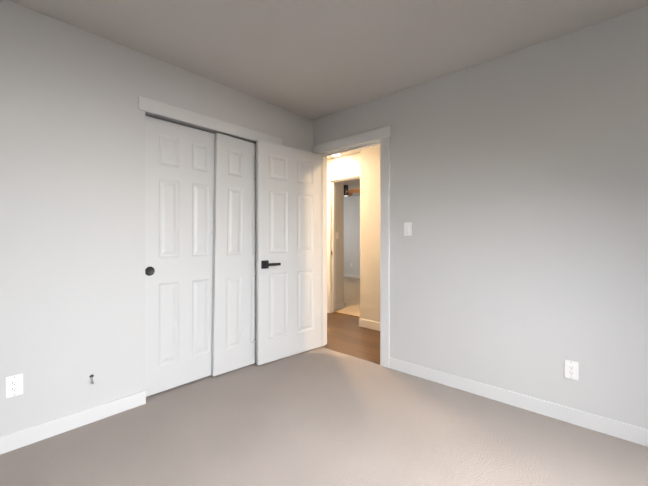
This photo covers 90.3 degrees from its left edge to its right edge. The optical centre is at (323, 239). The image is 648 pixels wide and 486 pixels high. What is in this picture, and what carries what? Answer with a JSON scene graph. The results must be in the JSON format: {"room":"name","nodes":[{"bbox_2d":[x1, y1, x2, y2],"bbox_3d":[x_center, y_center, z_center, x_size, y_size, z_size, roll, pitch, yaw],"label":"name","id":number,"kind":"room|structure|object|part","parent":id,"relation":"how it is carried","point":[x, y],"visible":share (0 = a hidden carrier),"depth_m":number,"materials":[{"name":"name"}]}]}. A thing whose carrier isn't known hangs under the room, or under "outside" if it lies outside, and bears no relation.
{"room":"empty bedroom","nodes":[
{"label":"empty bedroom","id":0,"kind":"room"},
{"bbox_2d":[0,0,312,436],"bbox_3d":[-1.337,-0.044,2.242,0.115,2.500,3.515,0,0,42],"label":"wall","id":1,"kind":"structure","parent":0,"point":[72,217],"depth_m":1.96,"materials":[{"name":"grey paint"}]},
{"bbox_2d":[5,374,22,397],"bbox_3d":[-1.690,0.801,1.758,0.007,0.114,0.070,0,0,42],"label":"outlet","id":2,"kind":"object","parent":1,"relation":"attached to","point":[17,381],"visible":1,"depth_m":1.75,"materials":[{"name":"white plastic"}]},
{"bbox_2d":[0,390,145,454],"bbox_3d":[-1.806,1.100,1.625,0.015,0.092,1.679,0,0,42],"label":"baseboard","id":3,"kind":"structure","parent":1,"relation":"attached to","point":[63,424],"depth_m":1.93,"materials":[{"name":"white wood"}]},
{"bbox_2d":[145,116,214,396],"bbox_3d":[-1.095,0.122,2.535,0.035,2.015,0.620,0,0,42],"label":"closet door","id":4,"kind":"structure","parent":1,"relation":"in","point":[179,191],"depth_m":2.48,"materials":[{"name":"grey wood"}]},
{"bbox_2d":[145,267,154,275],"bbox_3d":[-1.257,0.231,2.327,0.003,0.067,0.067,0,0,42],"label":"door pull","id":5,"kind":"object","parent":4,"relation":"attached to","point":[149,271],"visible":0.96,"depth_m":2.33,"materials":[{"name":"black metal"}]},
{"bbox_2d":[145,111,255,143],"bbox_3d":[-0.892,-0.902,2.729,0.096,0.022,1.182,0,0,42],"label":"track rail","id":6,"kind":"object","parent":1,"relation":"attached to","point":[149,114],"visible":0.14,"depth_m":2.52,"materials":[{"name":"silver metal"}]},
{"bbox_2d":[138,96,281,144],"bbox_3d":[-0.847,-0.939,2.686,0.020,0.090,1.276,0,0,42],"label":"trim","id":7,"kind":"structure","parent":1,"relation":"attached to","point":[165,110],"depth_m":2.53,"materials":[{"name":"white wood"}]},
{"bbox_2d":[211,133,255,376],"bbox_3d":[-0.704,0.127,2.904,0.035,2.015,0.620,0,-1,42],"label":"closet door","id":8,"kind":"structure","parent":1,"relation":"in","point":[234,299],"depth_m":2.80,"materials":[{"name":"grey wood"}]},
{"bbox_2d":[256,140,320,364],"bbox_3d":[-0.309,0.120,3.154,0.776,2.028,0.108,0,0,-43],"label":"door","id":9,"kind":"structure","parent":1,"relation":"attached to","point":[288,251],"depth_m":3.11,"materials":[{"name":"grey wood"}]},
{"bbox_3d":[-0.473,0.231,2.959,0.154,0.025,0.043,0,0,-42],"label":"handle lever","id":10,"kind":"part","parent":9,"relation":"part of","materials":[{"name":"black metal"}]},
{"bbox_2d":[0,347,647,485],"bbox_3d":[-0.234,1.175,1.248,4.375,0.060,3.515,0,0,42],"label":"floor carpet","id":11,"kind":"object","parent":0,"point":[320,416],"visible":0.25,"depth_m":1.82,"materials":[{"name":"beige carpet"}]},
{"bbox_2d":[9,0,647,196],"bbox_3d":[0.083,-1.324,4.544,8.315,0.140,8.835,0,0,42],"label":"ceiling","id":12,"kind":"structure","parent":0,"point":[313,59],"depth_m":2.05,"materials":[{"name":"paint"}]},
{"bbox_2d":[344,185,359,196],"bbox_3d":[0.623,-1.161,7.679,0.948,0.262,1.032,0,0,42],"label":"ceiling fan","id":13,"kind":"object","parent":12,"relation":"hanging from","point":[348,193],"visible":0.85,"depth_m":7.67,"materials":[{"name":"brown metal"}]},
{"bbox_2d":[336,181,343,303],"bbox_3d":[0.185,-0.043,5.319,0.110,2.500,0.305,0,0,42],"label":"wall","id":14,"kind":"structure","parent":0,"point":[340,243],"depth_m":5.33,"materials":[{"name":"grey paint"}]},
{"bbox_2d":[336,302,344,309],"bbox_3d":[0.228,1.101,5.288,0.033,0.092,0.318,0,0,42],"label":"baseboard","id":15,"kind":"structure","parent":14,"relation":"attached to","point":[340,305],"depth_m":5.31,"materials":[{"name":"white wood"}]},
{"bbox_2d":[327,153,359,174],"bbox_3d":[-0.141,-0.043,5.330,2.330,2.500,0.115,0,0,42],"label":"wall","id":16,"kind":"structure","parent":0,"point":[347,163],"depth_m":4.86,"materials":[{"name":"paint"}]},
{"bbox_2d":[335,277,359,315],"bbox_3d":[0.780,1.177,7.196,5.800,0.060,3.958,0,0,42],"label":"floor","id":17,"kind":"structure","parent":0,"point":[352,294],"depth_m":6.45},
{"bbox_2d":[344,274,359,277],"bbox_3d":[2.033,1.102,8.588,5.600,0.092,0.013,0,0,42],"label":"baseboard","id":18,"kind":"structure","parent":17,"relation":"on","point":[345,275],"depth_m":9.64,"materials":[{"name":"white wood"}]},
{"bbox_2d":[321,313,379,364],"bbox_3d":[0.598,1.181,3.781,5.500,0.050,1.362,0,0,42],"label":"floor","id":19,"kind":"structure","parent":0,"point":[348,335],"depth_m":3.75,"materials":[{"name":"brown wood"}]},
{"bbox_2d":[344,195,359,274],"bbox_3d":[1.355,-0.043,6.415,7.700,2.500,4.350,0,0,42],"label":"wall","id":20,"kind":"structure","parent":0,"point":[352,229],"depth_m":9.66,"materials":[{"name":"grey paint"}]},
{"bbox_2d":[360,145,379,322],"bbox_3d":[1.762,-0.044,3.408,3.070,2.500,0.425,0,0,42],"label":"wall","id":21,"kind":"structure","parent":0,"point":[369,233],"depth_m":4.17,"materials":[{"name":"paint"}]},
{"bbox_2d":[327,170,359,317],"bbox_3d":[0.396,0.078,4.829,0.859,2.158,0.141,0,0,42],"label":"door frame","id":22,"kind":"structure","parent":21,"relation":"attached to","point":[344,175],"depth_m":5.04,"materials":[{"name":"white wood"}]},
{"bbox_2d":[359,318,379,330],"bbox_3d":[1.610,1.105,3.250,3.083,0.102,0.015,0,0,42],"label":"baseboard","id":23,"kind":"structure","parent":21,"relation":"attached to","point":[373,325],"depth_m":4.15,"materials":[{"name":"white wood"}]},
{"bbox_2d":[313,6,647,428],"bbox_3d":[1.220,-0.044,2.381,3.730,2.500,0.115,0,0,42],"label":"wall","id":24,"kind":"structure","parent":0,"point":[519,201],"depth_m":2.16,"materials":[{"name":"grey paint"}]},
{"bbox_2d":[312,126,391,367],"bbox_3d":[0.272,0.077,3.235,0.993,2.158,0.167,0,0,42],"label":"door frame","id":25,"kind":"structure","parent":24,"relation":"attached to","point":[383,134],"depth_m":2.92,"materials":[{"name":"white wood"}]},
{"bbox_2d":[404,222,411,235],"bbox_3d":[0.714,-0.086,2.751,0.070,0.114,0.012,0,0,42],"label":"light switch","id":26,"kind":"object","parent":24,"relation":"attached to","point":[408,227],"visible":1,"depth_m":2.75,"materials":[{"name":"white plastic"}]},
{"bbox_2d":[389,358,647,446],"bbox_3d":[1.520,1.100,2.024,2.519,0.092,0.014,0,0,42],"label":"baseboard","id":27,"kind":"structure","parent":24,"relation":"attached to","point":[618,429],"depth_m":2.13,"materials":[{"name":"white wood"}]},
{"bbox_2d":[564,360,578,380],"bbox_3d":[1.542,0.816,2.009,0.070,0.114,0.007,0,0,42],"label":"outlet","id":28,"kind":"object","parent":24,"relation":"attached to","point":[568,368],"visible":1,"depth_m":2.00,"materials":[{"name":"white plastic"}]}
]}

